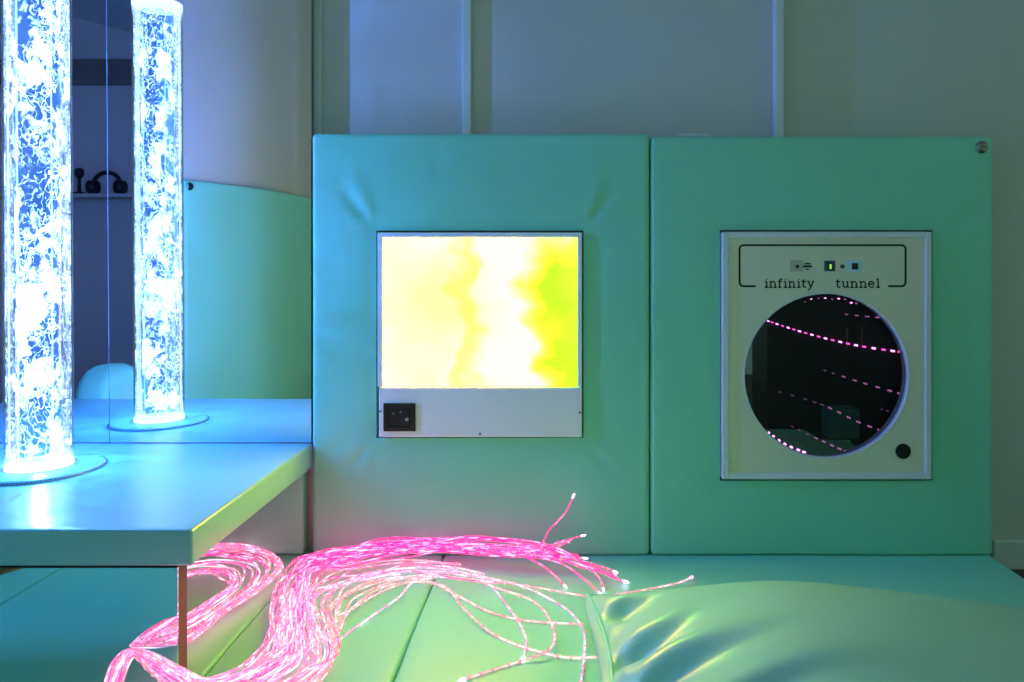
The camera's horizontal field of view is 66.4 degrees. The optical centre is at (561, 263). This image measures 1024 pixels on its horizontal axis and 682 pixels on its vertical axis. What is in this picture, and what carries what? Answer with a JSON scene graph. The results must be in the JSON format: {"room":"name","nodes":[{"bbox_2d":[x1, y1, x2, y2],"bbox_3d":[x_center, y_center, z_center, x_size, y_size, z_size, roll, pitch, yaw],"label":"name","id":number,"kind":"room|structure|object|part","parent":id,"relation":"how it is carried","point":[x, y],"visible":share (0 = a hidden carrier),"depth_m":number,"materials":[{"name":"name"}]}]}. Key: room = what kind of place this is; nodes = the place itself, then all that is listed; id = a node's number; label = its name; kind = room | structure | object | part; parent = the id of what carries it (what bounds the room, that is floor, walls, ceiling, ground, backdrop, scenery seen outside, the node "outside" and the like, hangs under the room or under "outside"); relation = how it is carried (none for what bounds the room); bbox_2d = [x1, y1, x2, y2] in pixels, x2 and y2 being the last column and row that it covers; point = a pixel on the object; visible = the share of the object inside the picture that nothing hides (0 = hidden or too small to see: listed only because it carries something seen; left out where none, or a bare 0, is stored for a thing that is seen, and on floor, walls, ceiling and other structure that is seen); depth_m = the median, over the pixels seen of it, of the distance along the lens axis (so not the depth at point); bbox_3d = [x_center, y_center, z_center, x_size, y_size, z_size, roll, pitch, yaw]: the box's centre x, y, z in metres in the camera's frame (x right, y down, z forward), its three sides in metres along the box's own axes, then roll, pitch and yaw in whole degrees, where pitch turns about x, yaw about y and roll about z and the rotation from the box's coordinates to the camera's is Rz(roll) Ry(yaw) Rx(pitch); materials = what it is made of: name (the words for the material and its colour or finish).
{"room":"sensory room","nodes":[
{"label":"sensory room","id":0,"kind":"room"},
{"bbox_2d":[0,0,1023,556],"bbox_3d":[-0.400,-0.485,2.412,7.000,2.810,0.100,0,0,0],"label":"wall","id":1,"kind":"structure","parent":0,"point":[653,68],"depth_m":2.36,"materials":[{"name":"paint"}]},
{"bbox_2d":[0,0,311,441],"bbox_3d":[-1.397,-0.305,2.336,1.306,1.669,0.048,0,0,0],"label":"wall mirror","id":2,"kind":"object","parent":1,"relation":"attached to","point":[192,119],"visible":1,"depth_m":2.31,"materials":[{"name":"mirror"}]},
{"bbox_2d":[208,471,307,553],"bbox_3d":[-1.332,0.736,2.329,1.136,0.245,0.058,0,0,0],"label":"pad","id":3,"kind":"object","parent":1,"relation":"attached to","point":[280,526],"visible":0.25,"depth_m":2.30,"materials":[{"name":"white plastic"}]},
{"bbox_2d":[313,0,321,135],"bbox_3d":[-0.738,-1.015,2.354,0.024,1.750,0.016,0,0,0],"label":"trim","id":4,"kind":"structure","parent":1,"relation":"attached to","point":[317,4],"depth_m":2.35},
{"bbox_2d":[462,0,471,133],"bbox_3d":[-0.287,-1.015,2.352,0.027,1.750,0.020,0,0,0],"label":"trim","id":5,"kind":"structure","parent":1,"relation":"attached to","point":[466,4],"depth_m":2.34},
{"bbox_2d":[313,134,648,554],"bbox_3d":[-0.239,0.237,2.325,0.994,1.244,0.066,0,0,0],"label":"pad","id":6,"kind":"object","parent":1,"relation":"attached to","point":[367,486],"visible":0.94,"depth_m":2.30,"materials":[{"name":"green leather"}]},
{"bbox_2d":[378,233,581,436],"bbox_3d":[-0.241,0.207,2.318,0.600,0.600,0.079,0,0,0],"label":"light panel","id":7,"kind":"object","parent":6,"relation":"attached to","point":[480,334],"visible":1,"depth_m":2.29,"materials":[{"name":"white plastic"}]},
{"bbox_3d":[-0.534,0.134,2.298,0.015,0.453,0.022,0,0,0],"label":"frame rail","id":8,"kind":"part","parent":7,"relation":"part of","materials":[{"name":"white metal"}]},
{"bbox_2d":[401,409,409,425],"bbox_3d":[-0.458,0.449,2.282,0.025,0.050,0.004,0,0,0],"label":"rocker switch","id":9,"kind":"object","parent":7,"relation":"attached to","point":[405,413],"depth_m":2.28,"materials":[{"name":"black plastic"}]},
{"bbox_3d":[-0.240,-0.085,2.298,0.572,0.015,0.022,0,0,0],"label":"frame rail","id":10,"kind":"part","parent":7,"relation":"part of","materials":[{"name":"white metal"}]},
{"bbox_3d":[-0.239,0.434,2.297,0.595,0.145,0.024,0,0,0],"label":"control plate","id":11,"kind":"part","parent":7,"relation":"part of","materials":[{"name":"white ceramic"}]},
{"bbox_3d":[0.052,0.134,2.298,0.013,0.453,0.022,0,0,0],"label":"frame rail","id":12,"kind":"part","parent":7,"relation":"part of","materials":[{"name":"white metal"}]},
{"bbox_2d":[773,0,783,136],"bbox_3d":[0.649,-1.015,2.344,0.025,1.750,0.036,0,0,0],"label":"trim","id":13,"kind":"structure","parent":1,"relation":"attached to","point":[778,5],"depth_m":2.33,"materials":[{"name":"white paint"}]},
{"bbox_2d":[649,137,991,554],"bbox_3d":[0.766,0.241,2.322,1.010,1.236,0.072,0,0,0],"label":"pad","id":14,"kind":"object","parent":1,"relation":"attached to","point":[700,188],"visible":0.97,"depth_m":2.30,"materials":[{"name":"green leather"}]},
{"bbox_2d":[675,133,712,136],"bbox_3d":[0.394,-0.385,2.335,0.109,0.014,0.034,0,0,0],"label":"hinge plate","id":15,"kind":"object","parent":14,"relation":"attached to","point":[678,134],"visible":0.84,"depth_m":2.32,"materials":[{"name":"silver metal"}]},
{"bbox_2d":[720,232,930,478],"bbox_3d":[0.776,0.270,2.321,0.614,0.731,0.075,0,0,0],"label":"tunnel","id":16,"kind":"object","parent":14,"relation":"attached to","point":[825,337],"visible":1,"depth_m":2.29,"materials":[{"name":"beige plastic"}]},
{"bbox_3d":[0.479,0.268,2.300,0.020,0.726,0.034,0,0,0],"label":"frame rail","id":17,"kind":"part","parent":16,"relation":"part of","materials":[{"name":"silver metal"}]},
{"bbox_2d":[790,260,802,271],"bbox_3d":[0.689,0.006,2.289,0.037,0.033,0.001,0,0,0],"label":"switch plate","id":18,"kind":"object","parent":16,"relation":"attached to","point":[795,265],"depth_m":2.29,"materials":[{"name":"white plastic"}]},
{"bbox_3d":[0.776,0.622,2.300,0.579,0.018,0.034,0,0,0],"label":"frame rail","id":19,"kind":"part","parent":16,"relation":"part of","materials":[{"name":"silver metal"}]},
{"bbox_3d":[0.776,-0.085,2.300,0.579,0.018,0.034,0,0,0],"label":"frame rail","id":20,"kind":"part","parent":16,"relation":"part of","materials":[{"name":"silver metal"}]},
{"bbox_3d":[0.857,0.006,2.289,0.049,0.034,0.001,0,0,0],"label":"rocker plate","id":21,"kind":"part","parent":16,"relation":"part of","materials":[{"name":"blue plastic"}]},
{"bbox_3d":[1.001,0.549,2.289,0.045,0.045,0.006,0,0,0],"label":"sensor knob","id":22,"kind":"part","parent":16,"relation":"part of","materials":[{"name":"black plastic"}]},
{"bbox_3d":[1.073,0.268,2.300,0.019,0.726,0.034,0,0,0],"label":"frame rail","id":23,"kind":"part","parent":16,"relation":"part of","materials":[{"name":"silver metal"}]},
{"bbox_2d":[992,539,1023,568],"bbox_3d":[2.100,0.876,2.354,1.600,0.088,0.016,0,0,0],"label":"baseboard","id":24,"kind":"structure","parent":1,"relation":"attached to","point":[1009,552],"depth_m":2.35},
{"bbox_2d":[1010,569,1023,578],"bbox_3d":[-0.400,0.970,0.281,7.000,0.100,4.362,0,0,0],"label":"floor","id":25,"kind":"structure","parent":0,"point":[1020,572],"depth_m":2.33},
{"bbox_2d":[187,550,311,676],"bbox_3d":[-1.085,0.889,1.453,0.667,0.062,1.807,0,0,0],"label":"floor mat","id":26,"kind":"object","parent":25,"relation":"on","point":[206,650],"visible":0.21,"depth_m":1.98,"materials":[{"name":"green leather"}]},
{"bbox_2d":[205,552,444,681],"bbox_3d":[-0.550,0.889,1.453,0.397,0.062,1.807,0,0,0],"label":"floor mat","id":27,"kind":"object","parent":25,"relation":"on","point":[374,651],"visible":0.5,"depth_m":1.84,"materials":[{"name":"green leather"}]},
{"bbox_2d":[104,493,693,681],"bbox_3d":[-0.317,0.759,1.952,1.374,0.203,1.254,0,0,-21],"label":"bundle","id":28,"kind":"object","parent":27,"relation":"on","point":[117,670],"visible":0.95,"depth_m":1.98,"materials":[{"name":"pink plastic"}]},
{"bbox_2d":[394,550,1023,681],"bbox_3d":[0.460,0.889,1.454,1.617,0.062,1.807,0,0,0],"label":"floor mat","id":29,"kind":"object","parent":25,"relation":"on","point":[446,644],"visible":0.52,"depth_m":2.06,"materials":[{"name":"green leather"}]},
{"bbox_2d":[586,581,1023,681],"bbox_3d":[0.700,0.757,1.440,1.330,0.197,0.870,0,0,3],"label":"pillow","id":30,"kind":"object","parent":29,"relation":"on","point":[750,631],"visible":1,"depth_m":1.46,"materials":[{"name":"green leather"}]},
{"bbox_3d":[-1.759,0.889,1.489,0.678,0.062,1.737,0,0,0],"label":"floor mat","id":31,"kind":"object","parent":25,"relation":"on","visible":0},
{"bbox_2d":[0,443,311,681],"bbox_3d":[-1.444,0.690,1.933,1.412,0.339,0.757,0,0,0],"label":"platform","id":32,"kind":"object","parent":31,"relation":"on","point":[96,550],"visible":0.9,"depth_m":1.56,"materials":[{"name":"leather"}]},
{"bbox_2d":[1,0,74,472],"bbox_3d":[-1.351,-0.176,2.012,0.154,1.392,0.154,0,0,0],"label":"tube","id":33,"kind":"object","parent":32,"relation":"on","point":[30,298],"visible":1,"depth_m":2.01,"materials":[{"name":"clear plastic"}]},
{"bbox_2d":[0,567,177,681],"bbox_3d":[-1.445,0.734,1.564,1.350,0.250,0.004,0,0,0],"label":"mirror","id":34,"kind":"object","parent":32,"relation":"attached to","point":[58,624],"depth_m":1.56,"materials":[{"name":"teal mirror"}]},
{"bbox_2d":[0,443,311,565],"bbox_3d":[-1.444,0.566,1.933,1.412,0.075,0.757,0,0,0],"label":"cushion","id":35,"kind":"object","parent":32,"relation":"on","point":[158,504],"depth_m":1.77,"materials":[{"name":"leather"}]}
]}

